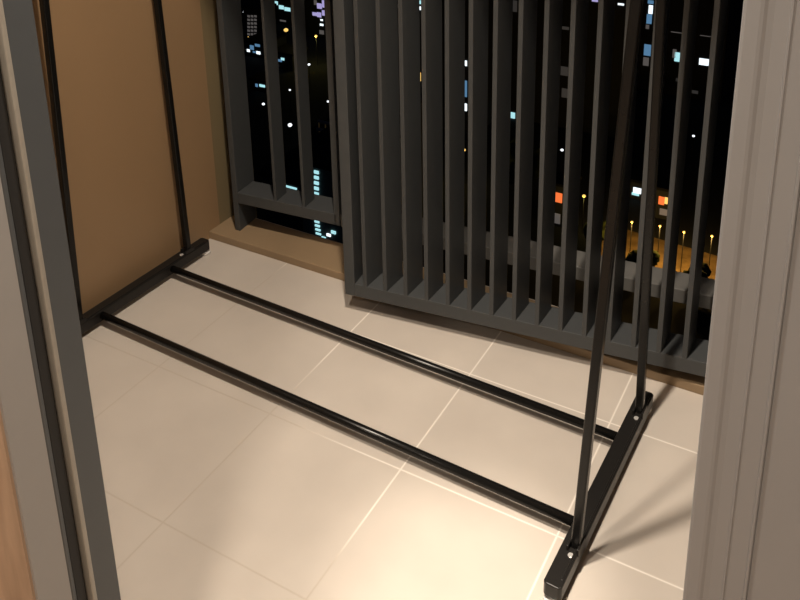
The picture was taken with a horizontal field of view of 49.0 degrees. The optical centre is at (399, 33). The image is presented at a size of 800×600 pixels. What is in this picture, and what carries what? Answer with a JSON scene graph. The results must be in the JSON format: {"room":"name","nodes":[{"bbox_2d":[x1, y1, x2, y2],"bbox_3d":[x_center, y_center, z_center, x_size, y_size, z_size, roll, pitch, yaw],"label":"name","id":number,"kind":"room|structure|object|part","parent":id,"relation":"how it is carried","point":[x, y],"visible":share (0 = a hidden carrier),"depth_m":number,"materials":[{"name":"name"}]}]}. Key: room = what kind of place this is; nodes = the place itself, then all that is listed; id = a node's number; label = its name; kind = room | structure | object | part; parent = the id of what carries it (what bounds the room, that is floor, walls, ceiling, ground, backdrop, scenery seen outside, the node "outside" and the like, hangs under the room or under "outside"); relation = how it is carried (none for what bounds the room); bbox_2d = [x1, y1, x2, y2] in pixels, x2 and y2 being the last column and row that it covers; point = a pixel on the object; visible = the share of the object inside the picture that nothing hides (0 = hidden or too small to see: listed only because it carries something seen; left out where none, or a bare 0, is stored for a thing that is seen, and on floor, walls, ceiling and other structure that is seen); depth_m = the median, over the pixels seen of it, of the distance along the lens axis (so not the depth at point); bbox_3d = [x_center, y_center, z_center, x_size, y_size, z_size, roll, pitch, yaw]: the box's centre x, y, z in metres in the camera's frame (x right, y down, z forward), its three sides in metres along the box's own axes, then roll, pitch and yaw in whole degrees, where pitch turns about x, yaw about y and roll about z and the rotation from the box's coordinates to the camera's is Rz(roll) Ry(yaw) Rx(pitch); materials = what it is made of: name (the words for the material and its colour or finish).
{"room":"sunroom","nodes":[
{"label":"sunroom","id":0,"kind":"room"},
{"bbox_2d":[32,0,219,313],"bbox_3d":[-0.861,-0.479,1.659,0.150,2.450,1.108,9,20,28],"label":"wall","id":1,"kind":"structure","parent":0,"point":[126,217],"depth_m":2.10,"materials":[{"name":"brown paint"}]},
{"bbox_2d":[200,0,233,223],"bbox_3d":[-0.565,-0.567,2.174,0.150,2.600,0.084,9,20,28],"label":"wall","id":2,"kind":"structure","parent":1,"relation":"attached to","point":[209,16],"depth_m":2.37,"materials":[{"name":"brown paint"}]},
{"bbox_2d":[82,218,702,599],"bbox_3d":[0.395,0.947,1.379,2.978,0.150,1.303,9,20,28],"label":"floor","id":3,"kind":"structure","parent":0,"point":[218,485],"depth_m":1.65,"materials":[{"name":"beige tile"}]},
{"bbox_2d":[39,0,666,599],"bbox_3d":[-0.137,-0.105,1.573,1.360,1.761,0.515,9,20,30],"label":"clothes rack","id":4,"kind":"object","parent":3,"relation":"on","point":[590,504],"visible":0.85,"depth_m":1.62,"materials":[{"name":"black metal"}]},
{"bbox_3d":[-0.704,-0.147,1.716,0.108,1.722,0.015,9,20,30],"label":"post","id":5,"kind":"part","parent":4,"relation":"part of","materials":[{"name":"black metal"}]},
{"bbox_2d":[80,316,86,324],"bbox_3d":[-0.729,0.654,1.992,0.021,0.014,0.030,9,20,30],"label":"socket","id":6,"kind":"object","parent":4,"relation":"attached to","point":[83,319],"depth_m":1.99,"materials":[{"name":"black plastic"}]},
{"bbox_3d":[-0.582,-0.249,2.032,0.055,1.722,0.015,9,20,30],"label":"post","id":7,"kind":"part","parent":4,"relation":"part of","materials":[{"name":"black metal"}]},
{"bbox_2d":[180,246,193,254],"bbox_3d":[-0.549,0.562,2.274,0.021,0.014,0.030,9,20,30],"label":"socket","id":8,"kind":"object","parent":4,"relation":"attached to","point":[186,250],"depth_m":2.27,"materials":[{"name":"black plastic"}]},
{"bbox_3d":[-0.199,0.735,1.750,1.150,0.017,0.017,9,20,30],"label":"rail","id":9,"kind":"part","parent":4,"relation":"part of","materials":[{"name":"black metal"}]},
{"bbox_3d":[-0.083,0.676,1.931,1.150,0.017,0.017,9,20,30],"label":"rail","id":10,"kind":"part","parent":4,"relation":"part of","materials":[{"name":"black metal"}]},
{"bbox_2d":[566,535,584,556],"bbox_3d":[0.282,0.818,1.405,0.021,0.014,0.030,9,20,30],"label":"socket","id":11,"kind":"object","parent":4,"relation":"attached to","point":[575,547],"depth_m":1.40,"materials":[{"name":"black plastic"}]},
{"bbox_3d":[0.300,0.016,1.133,0.094,1.722,0.015,9,20,30],"label":"post","id":12,"kind":"part","parent":4,"relation":"part of","materials":[{"name":"black metal"}]},
{"bbox_2d":[632,404,646,419],"bbox_3d":[0.462,0.725,1.689,0.021,0.014,0.030,9,20,30],"label":"socket","id":13,"kind":"object","parent":4,"relation":"attached to","point":[639,411],"depth_m":1.68,"materials":[{"name":"black plastic"}]},
{"bbox_3d":[0.433,-0.084,1.445,0.047,1.722,0.015,9,20,30],"label":"post","id":14,"kind":"part","parent":4,"relation":"part of","materials":[{"name":"black metal"}]},
{"bbox_2d":[209,215,704,394],"bbox_3d":[0.671,0.715,1.817,2.978,0.022,0.119,9,20,28],"label":"balcony ledge","id":15,"kind":"object","parent":3,"relation":"on","point":[317,254],"depth_m":2.29,"materials":[{"name":"brown paint"}]},
{"bbox_2d":[216,0,714,309],"bbox_3d":[0.339,-0.520,1.732,1.750,2.398,0.082,7,19,24],"label":"balcony railing","id":16,"kind":"object","parent":15,"relation":"on","point":[248,194],"visible":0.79,"depth_m":2.25,"materials":[{"name":"grey metal"}]},
{"bbox_3d":[-0.339,-0.635,2.006,0.008,2.247,0.050,7,19,24],"label":"blade","id":17,"kind":"part","parent":16,"relation":"part of","materials":[{"name":"grey metal"}]},
{"bbox_3d":[-0.283,0.451,2.343,0.306,0.032,0.075,7,19,24],"label":"rail","id":18,"kind":"part","parent":16,"relation":"part of","materials":[{"name":"grey metal"}]},
{"bbox_3d":[-0.260,-0.626,1.971,0.009,2.247,0.050,7,19,24],"label":"blade","id":19,"kind":"part","parent":16,"relation":"part of","materials":[{"name":"grey metal"}]},
{"bbox_3d":[0.508,0.548,1.993,1.420,0.034,0.071,7,19,24],"label":"sill rail","id":20,"kind":"part","parent":16,"relation":"part of","materials":[{"name":"grey metal"}]},
{"bbox_2d":[333,0,727,376],"bbox_3d":[0.362,-0.476,1.543,1.076,2.370,0.079,6,19,22],"label":"screen","id":21,"kind":"object","parent":15,"relation":"on","point":[369,73],"visible":0.8,"depth_m":1.84,"materials":[{"name":"grey metal"}]},
{"bbox_3d":[-0.083,-0.521,1.718,0.010,2.303,0.071,9,20,30],"label":"blade","id":22,"kind":"part","parent":21,"relation":"part of","materials":[{"name":"grey metal"}]},
{"bbox_3d":[-0.036,-0.516,1.700,0.010,2.303,0.071,9,20,30],"label":"blade","id":23,"kind":"part","parent":21,"relation":"part of","materials":[{"name":"grey metal"}]},
{"bbox_3d":[0.011,-0.511,1.681,0.010,2.303,0.071,9,20,30],"label":"blade","id":24,"kind":"part","parent":21,"relation":"part of","materials":[{"name":"grey metal"}]},
{"bbox_3d":[0.057,-0.506,1.662,0.010,2.303,0.071,9,20,30],"label":"blade","id":25,"kind":"part","parent":21,"relation":"part of","materials":[{"name":"grey metal"}]},
{"bbox_3d":[0.104,-0.501,1.643,0.010,2.303,0.071,9,20,30],"label":"blade","id":26,"kind":"part","parent":21,"relation":"part of","materials":[{"name":"grey metal"}]},
{"bbox_3d":[0.151,-0.496,1.625,0.010,2.303,0.071,9,20,30],"label":"blade","id":27,"kind":"part","parent":21,"relation":"part of","materials":[{"name":"grey metal"}]},
{"bbox_3d":[0.198,-0.491,1.606,0.010,2.303,0.071,9,20,30],"label":"blade","id":28,"kind":"part","parent":21,"relation":"part of","materials":[{"name":"grey metal"}]},
{"bbox_3d":[0.244,-0.486,1.587,0.010,2.303,0.071,9,20,30],"label":"blade","id":29,"kind":"part","parent":21,"relation":"part of","materials":[{"name":"grey metal"}]},
{"bbox_3d":[0.383,0.638,1.892,1.024,0.033,0.078,6,19,22],"label":"rail","id":30,"kind":"part","parent":21,"relation":"part of","materials":[{"name":"grey metal"}]},
{"bbox_3d":[0.291,-0.481,1.568,0.010,2.303,0.071,9,20,30],"label":"blade","id":31,"kind":"part","parent":21,"relation":"part of","materials":[{"name":"grey metal"}]},
{"bbox_3d":[0.338,-0.476,1.550,0.010,2.303,0.071,9,20,30],"label":"blade","id":32,"kind":"part","parent":21,"relation":"part of","materials":[{"name":"grey metal"}]},
{"bbox_3d":[0.384,-0.471,1.531,0.010,2.303,0.071,9,20,30],"label":"blade","id":33,"kind":"part","parent":21,"relation":"part of","materials":[{"name":"grey metal"}]},
{"bbox_3d":[0.431,-0.467,1.512,0.010,2.303,0.071,9,20,30],"label":"blade","id":34,"kind":"part","parent":21,"relation":"part of","materials":[{"name":"grey metal"}]},
{"bbox_3d":[0.478,-0.462,1.493,0.010,2.303,0.071,9,20,30],"label":"blade","id":35,"kind":"part","parent":21,"relation":"part of","materials":[{"name":"grey metal"}]},
{"bbox_3d":[0.525,-0.457,1.474,0.010,2.303,0.071,9,20,30],"label":"blade","id":36,"kind":"part","parent":21,"relation":"part of","materials":[{"name":"grey metal"}]},
{"bbox_3d":[0.571,-0.452,1.456,0.010,2.303,0.071,9,20,30],"label":"blade","id":37,"kind":"part","parent":21,"relation":"part of","materials":[{"name":"grey metal"}]},
{"bbox_3d":[-1.378,-0.342,1.290,2.284,2.470,0.088,9,20,28],"label":"wall","id":38,"kind":"structure","parent":0,"visible":0},
{"bbox_2d":[0,409,35,599],"bbox_3d":[-1.398,-0.219,1.281,2.292,2.200,0.012,9,20,28],"label":"wood panel","id":39,"kind":"object","parent":38,"relation":"attached to","point":[16,583],"depth_m":0.93,"materials":[{"name":"brown wood"}]},
{"bbox_2d":[0,178,71,599],"bbox_3d":[-0.395,-0.033,0.761,0.012,2.120,0.039,9,20,28],"label":"door reveal","id":40,"kind":"structure","parent":38,"relation":"in","point":[19,403],"depth_m":0.90,"materials":[{"name":"grey paint"}]},
{"bbox_2d":[0,0,120,599],"bbox_3d":[-0.370,-0.047,0.803,0.015,2.120,0.063,9,20,28],"label":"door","id":41,"kind":"structure","parent":38,"relation":"in","point":[28,168],"depth_m":0.90,"materials":[{"name":"grey metal"}]},
{"bbox_3d":[0.522,-1.071,-0.084,2.136,0.330,0.088,9,20,28],"label":"wall header","id":42,"kind":"structure","parent":0,"visible":0},
{"bbox_2d":[682,0,799,599],"bbox_3d":[0.614,0.082,0.316,0.932,2.112,0.035,9,20,28],"label":"door","id":43,"kind":"structure","parent":42,"relation":"in","point":[744,541],"depth_m":0.57,"materials":[{"name":"grey wood"}]},
{"bbox_3d":[0.632,0.085,0.305,0.890,2.112,0.028,9,20,28],"label":"panel","id":44,"kind":"part","parent":43,"relation":"part of","materials":[{"name":"grey wood"}]},
{"label":"outside","id":45,"kind":"structure","parent":0,"visible":0},
{"bbox_2d":[241,0,743,340],"bbox_3d":[107.877,-14.697,297.230,700.000,1.000,594.000,9,20,28],"label":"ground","id":46,"kind":"structure","parent":45,"point":[318,81],"depth_m":175.40,"materials":[{"name":"black"}]},
{"bbox_2d":[248,71,266,92],"bbox_3d":[-33.160,11.854,214.255,4.932,3.120,5.600,9,20,28],"label":"building","id":47,"kind":"structure","parent":46,"relation":"on","point":[257,81],"depth_m":212.27,"materials":[{"name":"concrete"}]},
{"bbox_2d":[241,1,276,37],"bbox_3d":[-40.100,-3.472,252.401,7.495,9.836,6.600,9,20,28],"label":"building","id":48,"kind":"structure","parent":46,"relation":"on","point":[251,11],"depth_m":250.00,"materials":[{"name":"concrete"}]},
{"bbox_2d":[243,31,287,58],"bbox_3d":[-36.631,2.947,240.568,7.492,4.526,10.600,9,20,28],"label":"building","id":49,"kind":"structure","parent":46,"relation":"on","point":[253,45],"depth_m":237.39,"materials":[{"name":"concrete"}]},
{"bbox_2d":[277,43,293,70],"bbox_3d":[-28.798,6.271,229.260,7.075,4.649,6.600,9,20,28],"label":"building","id":50,"kind":"structure","parent":46,"relation":"on","point":[285,51],"depth_m":226.51,"materials":[{"name":"concrete"}]},
{"bbox_2d":[274,0,305,24],"bbox_3d":[-31.279,-8.930,271.138,10.382,8.734,15.600,9,20,28],"label":"building","id":51,"kind":"structure","parent":46,"relation":"on","point":[283,7],"depth_m":265.15,"materials":[{"name":"concrete"}]},
{"bbox_2d":[257,126,329,231],"bbox_3d":[-8.726,29.620,103.152,5.656,34.677,14.600,9,20,28],"label":"building","id":52,"kind":"structure","parent":46,"relation":"on","point":[292,169],"depth_m":93.67,"materials":[{"name":"concrete"}]},
{"bbox_2d":[304,0,325,37],"bbox_3d":[-20.360,-7.124,255.881,9.608,13.996,12.600,9,20,28],"label":"building","id":53,"kind":"structure","parent":46,"relation":"on","point":[314,9],"depth_m":251.83,"materials":[{"name":"concrete"}]},
{"bbox_2d":[295,135,402,260],"bbox_3d":[-3.901,29.675,94.233,6.183,39.720,12.600,9,20,28],"label":"building","id":54,"kind":"structure","parent":46,"relation":"on","point":[321,152],"depth_m":84.91,"materials":[{"name":"grey concrete"}]},
{"bbox_2d":[311,86,422,217],"bbox_3d":[-4.424,23.571,141.198,9.303,23.335,24.600,9,20,28],"label":"building","id":55,"kind":"structure","parent":46,"relation":"on","point":[314,131],"depth_m":144.33,"materials":[{"name":"concrete"}]},
{"bbox_2d":[397,0,493,132],"bbox_3d":[4.495,2.855,191.369,31.644,32.569,8.600,9,20,28],"label":"building","id":56,"kind":"structure","parent":46,"relation":"on","point":[490,25],"depth_m":185.06,"materials":[{"name":"concrete"}]},
{"bbox_2d":[509,137,539,184],"bbox_3d":[22.692,24.204,160.605,8.153,9.530,8.893,1,18,8],"label":"tree","id":57,"kind":"object","parent":46,"relation":"on","point":[536,150],"visible":0.3,"depth_m":157.06,"materials":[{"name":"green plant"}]},
{"bbox_2d":[554,170,581,226],"bbox_3d":[27.838,28.368,149.329,4.755,8.128,4.600,9,20,28],"label":"building","id":58,"kind":"structure","parent":46,"relation":"on","point":[559,174],"depth_m":147.79,"materials":[{"name":"concrete"}]},
{"bbox_2d":[511,0,625,137],"bbox_3d":[35.384,3.549,187.557,27.786,33.520,8.600,9,20,28],"label":"building","id":59,"kind":"structure","parent":46,"relation":"on","point":[620,5],"depth_m":182.94,"materials":[{"name":"concrete"}]},
{"bbox_2d":[582,194,585,233],"bbox_3d":[30.414,29.997,145.451,0.571,7.240,0.600,9,20,28],"label":"street lamp","id":60,"kind":"object","parent":46,"relation":"on","point":[583,195],"visible":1,"depth_m":145.08,"materials":[{"name":"brown metal"}]},
{"bbox_2d":[630,165,642,199],"bbox_3d":[43.463,27.226,159.212,4.834,3.826,5.600,9,20,28],"label":"building","id":61,"kind":"structure","parent":46,"relation":"on","point":[636,172],"depth_m":157.32,"materials":[{"name":"concrete"}]},
{"bbox_2d":[625,250,659,266],"bbox_3d":[36.631,35.073,132.157,5.111,5.266,4.339,-4,18,-9],"label":"tree","id":62,"kind":"object","parent":46,"relation":"on","point":[632,256],"visible":0.2,"depth_m":131.71,"materials":[{"name":"green plant"}]},
{"bbox_2d":[637,0,654,89],"bbox_3d":[60.841,-6.651,211.735,8.241,36.457,18.600,9,20,28],"label":"building","id":63,"kind":"structure","parent":46,"relation":"on","point":[646,35],"depth_m":205.74,"materials":[{"name":"concrete"}]},
{"bbox_2d":[655,175,669,219],"bbox_3d":[45.643,28.456,151.622,3.906,5.931,4.600,9,20,28],"label":"building","id":64,"kind":"structure","parent":46,"relation":"on","point":[663,182],"depth_m":150.01,"materials":[{"name":"concrete"}]},
{"bbox_2d":[683,263,710,277],"bbox_3d":[42.915,36.377,127.401,5.036,5.384,5.444,-7,18,-18],"label":"tree","id":65,"kind":"object","parent":46,"relation":"on","point":[706,271],"visible":0.11,"depth_m":126.75,"materials":[{"name":"green plant"}]},
{"bbox_2d":[663,0,742,102],"bbox_3d":[71.435,-5.683,206.116,14.928,37.574,20.600,9,20,28],"label":"building","id":66,"kind":"structure","parent":46,"relation":"on","point":[706,7],"depth_m":200.63,"materials":[{"name":"concrete"}]},
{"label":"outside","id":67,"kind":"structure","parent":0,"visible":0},
{"bbox_2d":[316,120,329,131],"bbox_3d":[-10.659,14.071,124.667,3.067,3.659,0.300,9,20,28],"label":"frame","id":68,"kind":"object","parent":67,"point":[318,128],"visible":0.29,"depth_m":124.48,"materials":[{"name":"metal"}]},
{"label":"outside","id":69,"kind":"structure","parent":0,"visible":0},
{"bbox_2d":[601,230,717,278],"bbox_3d":[65.168,40.300,122.839,78.421,0.300,18.307,9,20,28],"label":"street","id":70,"kind":"structure","parent":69,"point":[686,256],"depth_m":139.76,"materials":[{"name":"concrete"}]},
{"bbox_2d":[583,221,605,251],"bbox_3d":[31.788,32.757,140.384,4.749,4.950,4.809,0,17,5],"label":"tree","id":71,"kind":"object","parent":70,"relation":"on","point":[604,222],"visible":0.09,"depth_m":140.13,"materials":[{"name":"green plant"}]},
{"bbox_3d":[31.782,32.464,140.292,4.749,4.336,4.809,0,17,5],"label":"crown","id":72,"kind":"part","parent":71,"relation":"part of","materials":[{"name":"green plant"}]},
{"bbox_2d":[680,231,684,271],"bbox_3d":[43.162,33.371,134.023,0.371,7.156,0.390,9,20,28],"label":"street lamp","id":73,"kind":"object","parent":70,"relation":"on","point":[683,231],"visible":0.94,"depth_m":133.85,"materials":[{"name":"brown metal"}]}
]}

